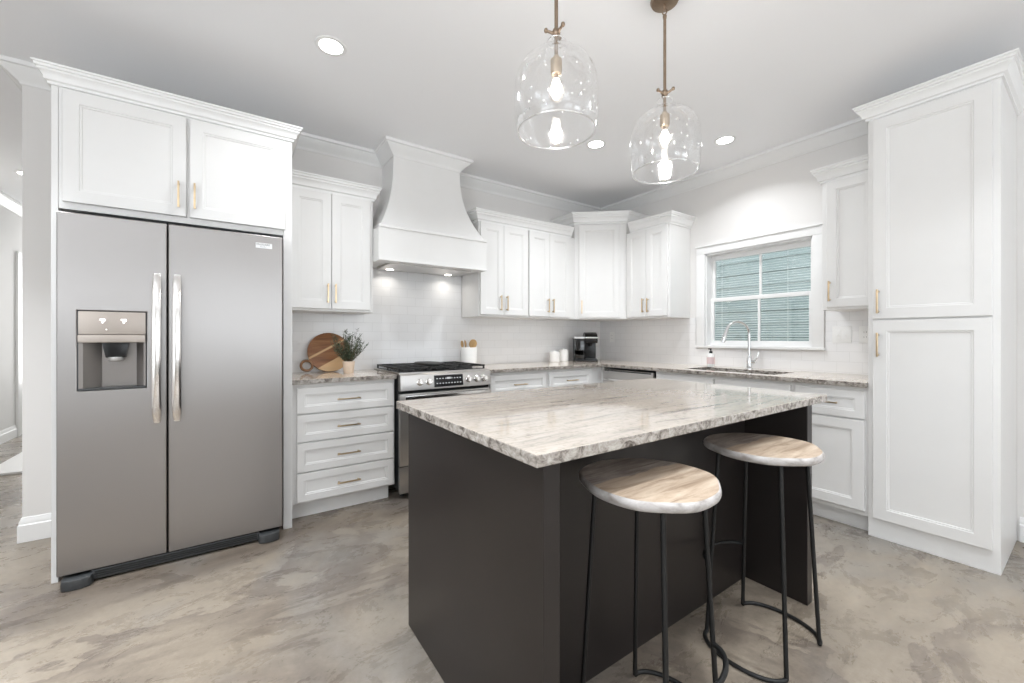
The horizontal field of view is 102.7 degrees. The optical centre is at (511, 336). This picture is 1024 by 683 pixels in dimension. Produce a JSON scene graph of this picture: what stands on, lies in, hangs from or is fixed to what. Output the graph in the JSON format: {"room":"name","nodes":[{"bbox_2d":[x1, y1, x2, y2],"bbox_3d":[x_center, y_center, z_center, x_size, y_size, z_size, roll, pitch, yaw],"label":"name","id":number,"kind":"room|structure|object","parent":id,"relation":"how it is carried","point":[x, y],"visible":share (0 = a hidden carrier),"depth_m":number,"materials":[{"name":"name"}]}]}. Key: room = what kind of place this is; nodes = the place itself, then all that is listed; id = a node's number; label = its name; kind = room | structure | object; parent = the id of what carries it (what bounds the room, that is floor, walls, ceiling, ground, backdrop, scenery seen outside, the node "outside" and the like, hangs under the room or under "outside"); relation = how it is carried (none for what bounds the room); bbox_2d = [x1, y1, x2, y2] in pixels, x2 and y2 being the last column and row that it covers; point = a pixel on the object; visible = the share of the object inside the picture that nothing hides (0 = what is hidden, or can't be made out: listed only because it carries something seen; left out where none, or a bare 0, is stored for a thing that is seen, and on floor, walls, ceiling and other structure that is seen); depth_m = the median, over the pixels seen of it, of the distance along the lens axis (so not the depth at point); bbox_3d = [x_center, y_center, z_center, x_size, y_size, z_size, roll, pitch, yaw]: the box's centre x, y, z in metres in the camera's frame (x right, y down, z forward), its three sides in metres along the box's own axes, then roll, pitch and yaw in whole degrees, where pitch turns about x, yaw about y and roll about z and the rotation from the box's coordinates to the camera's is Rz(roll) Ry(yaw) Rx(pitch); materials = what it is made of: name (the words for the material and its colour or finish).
{"room":"kitchen","nodes":[
{"label":"kitchen","id":0,"kind":"room"},
{"bbox_2d":[0,205,21,430],"bbox_3d":[-3.302,-0.188,1.004,0.100,2.750,12.800,0,0,-35],"label":"wall","id":1,"kind":"structure","parent":0,"point":[10,223],"depth_m":4.71,"materials":[{"name":"white paint"}]},
{"bbox_2d":[0,425,16,444],"bbox_3d":[-2.787,1.116,0.357,0.016,0.141,10.949,0,0,-35],"label":"baseboard","id":2,"kind":"structure","parent":1,"relation":"attached to","point":[7,434],"depth_m":4.68,"materials":[{"name":"white paint"}]},
{"bbox_2d":[0,190,21,216],"bbox_3d":[-3.223,-1.512,1.058,0.092,0.099,12.598,0,0,-35],"label":"trim","id":3,"kind":"structure","parent":1,"relation":"attached to","point":[6,201],"depth_m":4.65,"materials":[{"name":"white paint"}]},
{"bbox_2d":[16,251,21,436],"bbox_3d":[-6.188,0.082,5.300,0.022,2.210,1.030,0,0,-35],"label":"door","id":4,"kind":"structure","parent":1,"relation":"in","point":[18,254],"depth_m":4.91,"materials":[{"name":"white paint"}]},
{"bbox_2d":[22,84,571,517],"bbox_3d":[-0.843,-0.188,3.827,4.934,2.750,0.140,0,0,-35],"label":"wall","id":5,"kind":"structure","parent":0,"point":[36,102],"depth_m":2.41,"materials":[{"name":"white paint"}]},
{"bbox_2d":[17,513,50,543],"bbox_3d":[-3.188,1.116,3.107,0.286,0.141,1.646,0,0,-35],"label":"baseboard","id":6,"kind":"structure","parent":5,"relation":"attached to","point":[37,527],"depth_m":2.39,"materials":[{"name":"white paint"}]},
{"bbox_2d":[292,169,381,314],"bbox_3d":[-1.380,-0.672,3.139,0.648,0.967,0.383,0,0,-35],"label":"upper cabinet","id":7,"kind":"object","parent":5,"relation":"attached to","point":[332,218],"visible":0.85,"depth_m":2.99,"materials":[{"name":"white paint"}]},
{"bbox_2d":[373,156,486,275],"bbox_3d":[-0.741,-1.065,3.515,0.938,0.994,0.487,0,0,-35],"label":"range hood","id":8,"kind":"object","parent":5,"relation":"attached to","point":[422,224],"visible":0.97,"depth_m":3.38,"materials":[{"name":"white paint"}]},
{"bbox_2d":[292,268,599,372],"bbox_3d":[-0.331,-0.170,4.090,3.451,0.886,0.008,0,0,-35],"label":"backsplash","id":9,"kind":"structure","parent":5,"relation":"attached to","point":[415,317],"depth_m":3.77,"materials":[{"name":"white tile"}]},
{"bbox_2d":[462,207,530,318],"bbox_3d":[-0.176,-0.672,3.968,0.610,0.967,0.383,0,0,-35],"label":"upper cabinet","id":10,"kind":"object","parent":5,"relation":"attached to","point":[501,291],"visible":0.93,"depth_m":3.84,"materials":[{"name":"white paint"}]},
{"bbox_2d":[517,218,573,319],"bbox_3d":[0.334,-0.672,4.320,0.628,0.967,0.383,0,0,-35],"label":"upper cabinet","id":11,"kind":"object","parent":5,"relation":"attached to","point":[550,245],"visible":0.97,"depth_m":4.18,"materials":[{"name":"white paint"}]},
{"bbox_2d":[551,210,648,321],"bbox_3d":[0.977,-0.754,4.543,0.803,1.130,0.745,0,0,-35],"label":"upper cabinet","id":12,"kind":"object","parent":5,"relation":"attached to","point":[600,237],"visible":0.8,"depth_m":4.34,"materials":[{"name":"white paint"}]},
{"bbox_2d":[0,0,1023,207],"bbox_3d":[-0.814,-1.613,2.718,6.144,0.100,12.800,0,0,-35],"label":"ceiling","id":13,"kind":"structure","parent":0,"point":[440,75],"depth_m":2.37,"materials":[{"name":"white paint"}]},
{"bbox_2d":[314,35,346,56],"bbox_3d":[-0.972,-1.559,2.199,0.160,0.006,0.160,0,0,-35],"label":"recessed light","id":14,"kind":"object","parent":13,"relation":"in","point":[329,45],"visible":1,"depth_m":2.19,"materials":[{"name":"white paint"}]},
{"bbox_2d":[514,0,598,149],"bbox_3d":[0.163,-1.159,1.512,0.310,0.806,0.310,0,0,-35],"label":"pendant light","id":15,"kind":"object","parent":13,"relation":"hanging from","point":[556,61],"visible":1,"depth_m":1.50,"materials":[{"name":"clear glass"}]},
{"bbox_2d":[551,54,561,77],"bbox_3d":[0.163,-1.003,1.512,0.042,0.070,0.042,0,0,-35],"label":"socket","id":16,"kind":"object","parent":15,"relation":"attached to","point":[556,61],"depth_m":1.50,"materials":[{"name":"gold metal"}]},
{"bbox_2d":[586,139,605,148],"bbox_3d":[0.680,-1.559,3.315,0.160,0.006,0.160,0,0,-35],"label":"recessed light","id":17,"kind":"object","parent":13,"relation":"in","point":[597,143],"visible":1,"depth_m":3.31,"materials":[{"name":"white plastic"}]},
{"bbox_2d":[630,0,701,183],"bbox_3d":[0.704,-1.159,1.886,0.310,0.806,0.310,0,0,38],"label":"pendant light","id":18,"kind":"object","parent":13,"relation":"hanging from","point":[659,6],"visible":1,"depth_m":1.88,"materials":[{"name":"clear glass"}]},
{"bbox_2d":[660,111,669,128],"bbox_3d":[0.704,-1.003,1.886,0.042,0.070,0.042,0,0,38],"label":"socket","id":19,"kind":"object","parent":18,"relation":"attached to","point":[665,116],"depth_m":1.87,"materials":[{"name":"gold metal"}]},
{"bbox_2d":[714,135,735,144],"bbox_3d":[1.690,-1.559,3.248,0.160,0.006,0.160,0,0,-35],"label":"recessed light","id":20,"kind":"object","parent":13,"relation":"in","point":[727,139],"visible":1,"depth_m":3.25,"materials":[{"name":"white plastic"}]},
{"bbox_2d":[0,434,1023,682],"bbox_3d":[-0.814,1.237,2.718,6.144,0.100,12.800,0,0,-35],"label":"floor","id":21,"kind":"structure","parent":0,"point":[326,600],"depth_m":1.72,"materials":[{"name":"concrete"}]},
{"bbox_2d":[0,452,21,475],"bbox_3d":[-4.521,1.177,4.147,0.740,0.020,1.240,0,0,-35],"label":"trim","id":22,"kind":"structure","parent":21,"relation":"on","point":[13,465],"depth_m":3.69,"materials":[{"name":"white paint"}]},
{"bbox_2d":[30,57,302,583],"bbox_3d":[-1.970,-0.055,2.517,1.131,2.485,0.736,0,0,-35],"label":"tall cabinet","id":23,"kind":"object","parent":21,"relation":"on","point":[120,149],"visible":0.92,"depth_m":2.20,"materials":[{"name":"white paint"}]},
{"bbox_2d":[56,211,282,591],"bbox_3d":[-1.940,0.298,2.454,0.926,1.777,0.797,0,0,-35],"label":"refrigerator","id":24,"kind":"object","parent":21,"relation":"on","point":[169,339],"visible":1,"depth_m":2.12,"materials":[{"name":"grey metal"}]},
{"bbox_2d":[292,379,393,518],"bbox_3d":[-1.294,0.746,3.038,0.674,0.883,0.646,0,0,-35],"label":"base cabinet","id":25,"kind":"object","parent":21,"relation":"on","point":[343,432],"visible":0.91,"depth_m":2.78,"materials":[{"name":"white paint"}]},
{"bbox_2d":[292,369,396,384],"bbox_3d":[-1.294,0.288,3.040,0.678,0.030,0.627,0,0,-35],"label":"countertop","id":26,"kind":"structure","parent":25,"relation":"on","point":[298,378],"depth_m":2.90,"materials":[{"name":"stone"}]},
{"bbox_2d":[300,333,349,371],"bbox_3d":[-1.469,0.119,3.225,0.372,0.306,0.106,0,0,-35],"label":"cutting board","id":27,"kind":"object","parent":26,"relation":"on","point":[320,352],"visible":0.82,"depth_m":3.21,"materials":[{"name":"brown wood"}]},
{"bbox_2d":[342,361,354,372],"bbox_3d":[-1.239,0.228,3.106,0.088,0.090,0.088,0,0,-35],"label":"pot","id":28,"kind":"object","parent":26,"relation":"on","point":[348,366],"depth_m":3.07,"materials":[{"name":"beige ceramic"}]},
{"bbox_2d":[330,329,368,372],"bbox_3d":[-1.228,0.101,3.090,0.268,0.345,0.270,0,0,-35],"label":"potted herb","id":29,"kind":"object","parent":26,"relation":"on","point":[348,363],"visible":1,"depth_m":3.08,"materials":[{"name":"plant"}]},
{"bbox_2d":[374,361,490,495],"bbox_3d":[-0.665,0.709,3.423,0.762,0.957,0.708,0,0,-35],"label":"gas range","id":30,"kind":"object","parent":21,"relation":"on","point":[413,381],"visible":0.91,"depth_m":3.08,"materials":[{"name":"grey metal"}]},
{"bbox_2d":[414,361,444,365],"bbox_3d":[-0.698,0.222,3.454,0.220,0.016,0.380,0,0,-35],"label":"griddle plate","id":31,"kind":"object","parent":30,"relation":"on","point":[429,363],"visible":0.98,"depth_m":3.35,"materials":[{"name":"black metal"}]},
{"bbox_2d":[374,368,485,374],"bbox_3d":[-0.690,0.274,3.459,0.762,0.017,0.620,0,0,-35],"label":"cooktop","id":32,"kind":"object","parent":30,"relation":"in","point":[389,370],"depth_m":3.21,"materials":[{"name":"black metal"}]},
{"bbox_2d":[488,370,545,392],"bbox_3d":[-0.096,0.746,3.863,0.645,0.883,0.646,0,0,-35],"label":"base cabinet","id":33,"kind":"object","parent":21,"relation":"on","point":[522,380],"visible":0.21,"depth_m":3.62,"materials":[{"name":"white paint"}]},
{"bbox_2d":[472,359,867,387],"bbox_3d":[1.053,0.288,3.374,1.987,0.030,2.740,0,0,-35],"label":"countertop","id":34,"kind":"structure","parent":33,"relation":"on","point":[839,379],"depth_m":3.48,"materials":[{"name":"stone"}]},
{"bbox_2d":[461,347,476,363],"bbox_3d":[-0.410,0.185,3.901,0.154,0.176,0.154,0,0,-35],"label":"utensil crock","id":35,"kind":"object","parent":34,"relation":"on","point":[468,354],"visible":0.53,"depth_m":3.83,"materials":[{"name":"white ceramic"}]},
{"bbox_2d":[469,339,476,346],"bbox_3d":[-0.374,0.136,3.898,0.091,0.229,0.032,0,0,-35],"label":"wooden spoon","id":36,"kind":"object","parent":35,"relation":"in","point":[473,343],"visible":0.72,"depth_m":3.89,"materials":[{"name":"brown wood"}]},
{"bbox_2d":[549,351,559,361],"bbox_3d":[0.467,0.211,4.487,0.116,0.124,0.116,0,0,-35],"label":"canister","id":37,"kind":"object","parent":34,"relation":"on","point":[554,356],"visible":0.98,"depth_m":4.44,"materials":[{"name":"white ceramic"}]},
{"bbox_2d":[558,348,567,361],"bbox_3d":[0.577,0.201,4.617,0.116,0.144,0.116,0,0,-35],"label":"canister","id":38,"kind":"object","parent":34,"relation":"on","point":[563,352],"visible":0.93,"depth_m":4.57,"materials":[{"name":"white ceramic"}]},
{"bbox_2d":[573,332,598,361],"bbox_3d":[0.834,0.111,4.656,0.260,0.326,0.301,0,0,3],"label":"coffee maker","id":39,"kind":"object","parent":34,"relation":"on","point":[584,348],"visible":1,"depth_m":4.57,"materials":[{"name":"black plastic"}]},
{"bbox_2d":[707,348,714,366],"bbox_3d":[1.812,0.188,3.732,0.069,0.170,0.067,0,0,-35],"label":"soap bottle","id":40,"kind":"object","parent":34,"relation":"on","point":[710,357],"visible":1,"depth_m":3.71,"materials":[{"name":"white plastic"}]},
{"bbox_2d":[721,320,758,368],"bbox_3d":[1.935,0.065,3.502,0.308,0.416,0.082,0,0,4],"label":"faucet","id":41,"kind":"object","parent":34,"relation":"on","point":[749,361],"visible":0.98,"depth_m":3.49,"materials":[{"name":"silver metal"}]},
{"bbox_2d":[546,367,591,387],"bbox_3d":[0.413,0.746,4.214,0.591,0.883,0.646,0,0,-35],"label":"base cabinet","id":42,"kind":"object","parent":21,"relation":"on","point":[573,376],"visible":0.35,"depth_m":3.96,"materials":[{"name":"white paint"}]},
{"bbox_2d":[592,367,611,382],"bbox_3d":[0.963,0.746,4.605,0.753,0.883,0.627,0,0,-35],"label":"base cabinet","id":43,"kind":"object","parent":21,"relation":"on","point":[597,372],"visible":0.02,"depth_m":4.21,"materials":[{"name":"white paint"}]},
{"bbox_2d":[409,405,811,682],"bbox_3d":[0.449,0.741,1.776,1.543,0.892,0.918,0,0,-35],"label":"kitchen island","id":44,"kind":"object","parent":21,"relation":"on","point":[499,542],"visible":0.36,"depth_m":1.44,"materials":[{"name":"brown paint"}]},
{"bbox_2d":[396,378,826,467],"bbox_3d":[0.481,0.280,1.779,1.680,0.030,0.940,0,0,-35],"label":"island countertop","id":45,"kind":"structure","parent":44,"relation":"on","point":[538,427],"depth_m":1.45,"materials":[{"name":"stone"}]},
{"bbox_2d":[603,368,655,381],"bbox_3d":[1.339,0.756,4.103,0.632,0.862,0.608,0,0,-35],"label":"dishwasher","id":46,"kind":"object","parent":21,"relation":"on","point":[609,374],"visible":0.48,"depth_m":3.98,"materials":[{"name":"grey metal"}]},
{"bbox_2d":[579,458,728,682],"bbox_3d":[0.414,0.803,1.226,0.471,0.767,0.415,0,0,-40],"label":"bar stool","id":47,"kind":"object","parent":21,"relation":"on","point":[637,484],"visible":1,"depth_m":1.20,"materials":[{"name":"brown wood"}]},
{"bbox_2d":[656,371,793,391],"bbox_3d":[1.843,0.746,3.402,0.670,0.883,1.095,0,0,-35],"label":"base cabinet","id":48,"kind":"object","parent":21,"relation":"on","point":[721,380],"visible":0.02,"depth_m":3.13,"materials":[{"name":"white paint"}]},
{"bbox_2d":[702,433,824,682],"bbox_3d":[0.978,0.803,1.616,0.471,0.767,0.410,0,0,-35],"label":"bar stool","id":49,"kind":"object","parent":21,"relation":"on","point":[762,449],"visible":0.91,"depth_m":1.57,"materials":[{"name":"black metal"}]},
{"bbox_2d":[794,382,867,530],"bbox_3d":[2.266,0.746,2.788,0.670,0.883,0.394,0,0,-35],"label":"base cabinet","id":50,"kind":"object","parent":21,"relation":"on","point":[840,423],"visible":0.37,"depth_m":2.57,"materials":[{"name":"white paint"}]},
{"bbox_2d":[852,48,1023,575],"bbox_3d":[2.518,-0.096,2.406,0.689,2.566,0.634,0,0,-35],"label":"pantry cabinet","id":51,"kind":"object","parent":21,"relation":"on","point":[942,150],"visible":1,"depth_m":2.19,"materials":[{"name":"white paint"}]},
{"bbox_2d":[630,109,1023,540],"bbox_3d":[3.222,-0.188,2.135,0.160,2.750,7.260,0,0,-35],"label":"wall","id":52,"kind":"structure","parent":0,"point":[783,195],"depth_m":3.46,"materials":[{"name":"white paint"}]},
{"bbox_2d":[0,55,1023,211],"bbox_3d":[0.661,-1.512,1.422,4.866,0.099,8.789,0,0,-35],"label":"trim","id":53,"kind":"structure","parent":52,"relation":"attached to","point":[20,72],"depth_m":3.43,"materials":[{"name":"white paint"}]},
{"bbox_2d":[627,210,694,319],"bbox_3d":[1.488,-0.687,4.167,0.387,0.997,0.575,0,0,-35],"label":"upper cabinet","id":54,"kind":"object","parent":52,"relation":"attached to","point":[658,245],"visible":1,"depth_m":4.04,"materials":[{"name":"white paint"}]},
{"bbox_2d":[600,311,867,374],"bbox_3d":[1.874,0.038,3.942,0.008,0.471,2.736,0,0,-35],"label":"backsplash","id":55,"kind":"structure","parent":52,"relation":"attached to","point":[657,340],"depth_m":3.94,"materials":[{"name":"white tile"}]},
{"bbox_2d":[695,223,825,349],"bbox_3d":[2.166,-0.389,3.625,0.177,0.982,1.062,0,0,-35],"label":"window","id":56,"kind":"structure","parent":52,"relation":"in","point":[816,341],"depth_m":3.57,"materials":[{"name":"white paint"}]},
{"bbox_2d":[715,247,810,338],"bbox_3d":[2.229,-0.353,3.666,0.026,0.858,0.850,0,0,-35],"label":"window blind","id":57,"kind":"object","parent":56,"relation":"attached to","point":[807,247],"visible":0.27,"depth_m":3.62,"materials":[{"name":"white paint"}]},
{"bbox_2d":[810,154,867,311],"bbox_3d":[2.386,-0.687,2.863,0.387,0.997,0.384,0,0,-35],"label":"upper cabinet","id":58,"kind":"object","parent":52,"relation":"attached to","point":[844,184],"visible":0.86,"depth_m":2.78,"materials":[{"name":"white paint"}]},
{"bbox_2d":[832,326,850,342],"bbox_3d":[2.467,-0.018,3.064,0.011,0.122,0.116,0,0,-35],"label":"light switch","id":59,"kind":"object","parent":52,"relation":"attached to","point":[842,334],"visible":1,"depth_m":3.06,"materials":[{"name":"white plastic"}]},
{"bbox_2d":[859,326,867,342],"bbox_3d":[2.547,-0.018,2.951,0.007,0.122,0.072,0,0,-35],"label":"wall outlet","id":60,"kind":"object","parent":52,"relation":"attached to","point":[863,330],"visible":0.71,"depth_m":2.96,"materials":[{"name":"white plastic"}]},
{"bbox_2d":[862,330,867,338],"bbox_3d":[2.545,-0.018,2.950,0.002,0.066,0.032,0,0,-35],"label":"receptacle","id":61,"kind":"object","parent":60,"relation":"attached to","point":[864,332],"depth_m":2.95,"materials":[{"name":"white plastic"}]},
{"bbox_2d":[1020,517,1023,542],"bbox_3d":[4.050,1.116,0.778,0.016,0.141,3.884,0,0,-35],"label":"baseboard","id":62,"kind":"structure","parent":52,"relation":"attached to","point":[1021,518],"depth_m":2.37,"materials":[{"name":"white paint"}]},
{"label":"outside","id":63,"kind":"structure","parent":0,"visible":0},
{"bbox_2d":[715,246,810,340],"bbox_3d":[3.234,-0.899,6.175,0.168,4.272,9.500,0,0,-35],"label":"neighbouring house","id":64,"kind":"structure","parent":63,"point":[774,254],"depth_m":5.63,"materials":[{"name":"green"}]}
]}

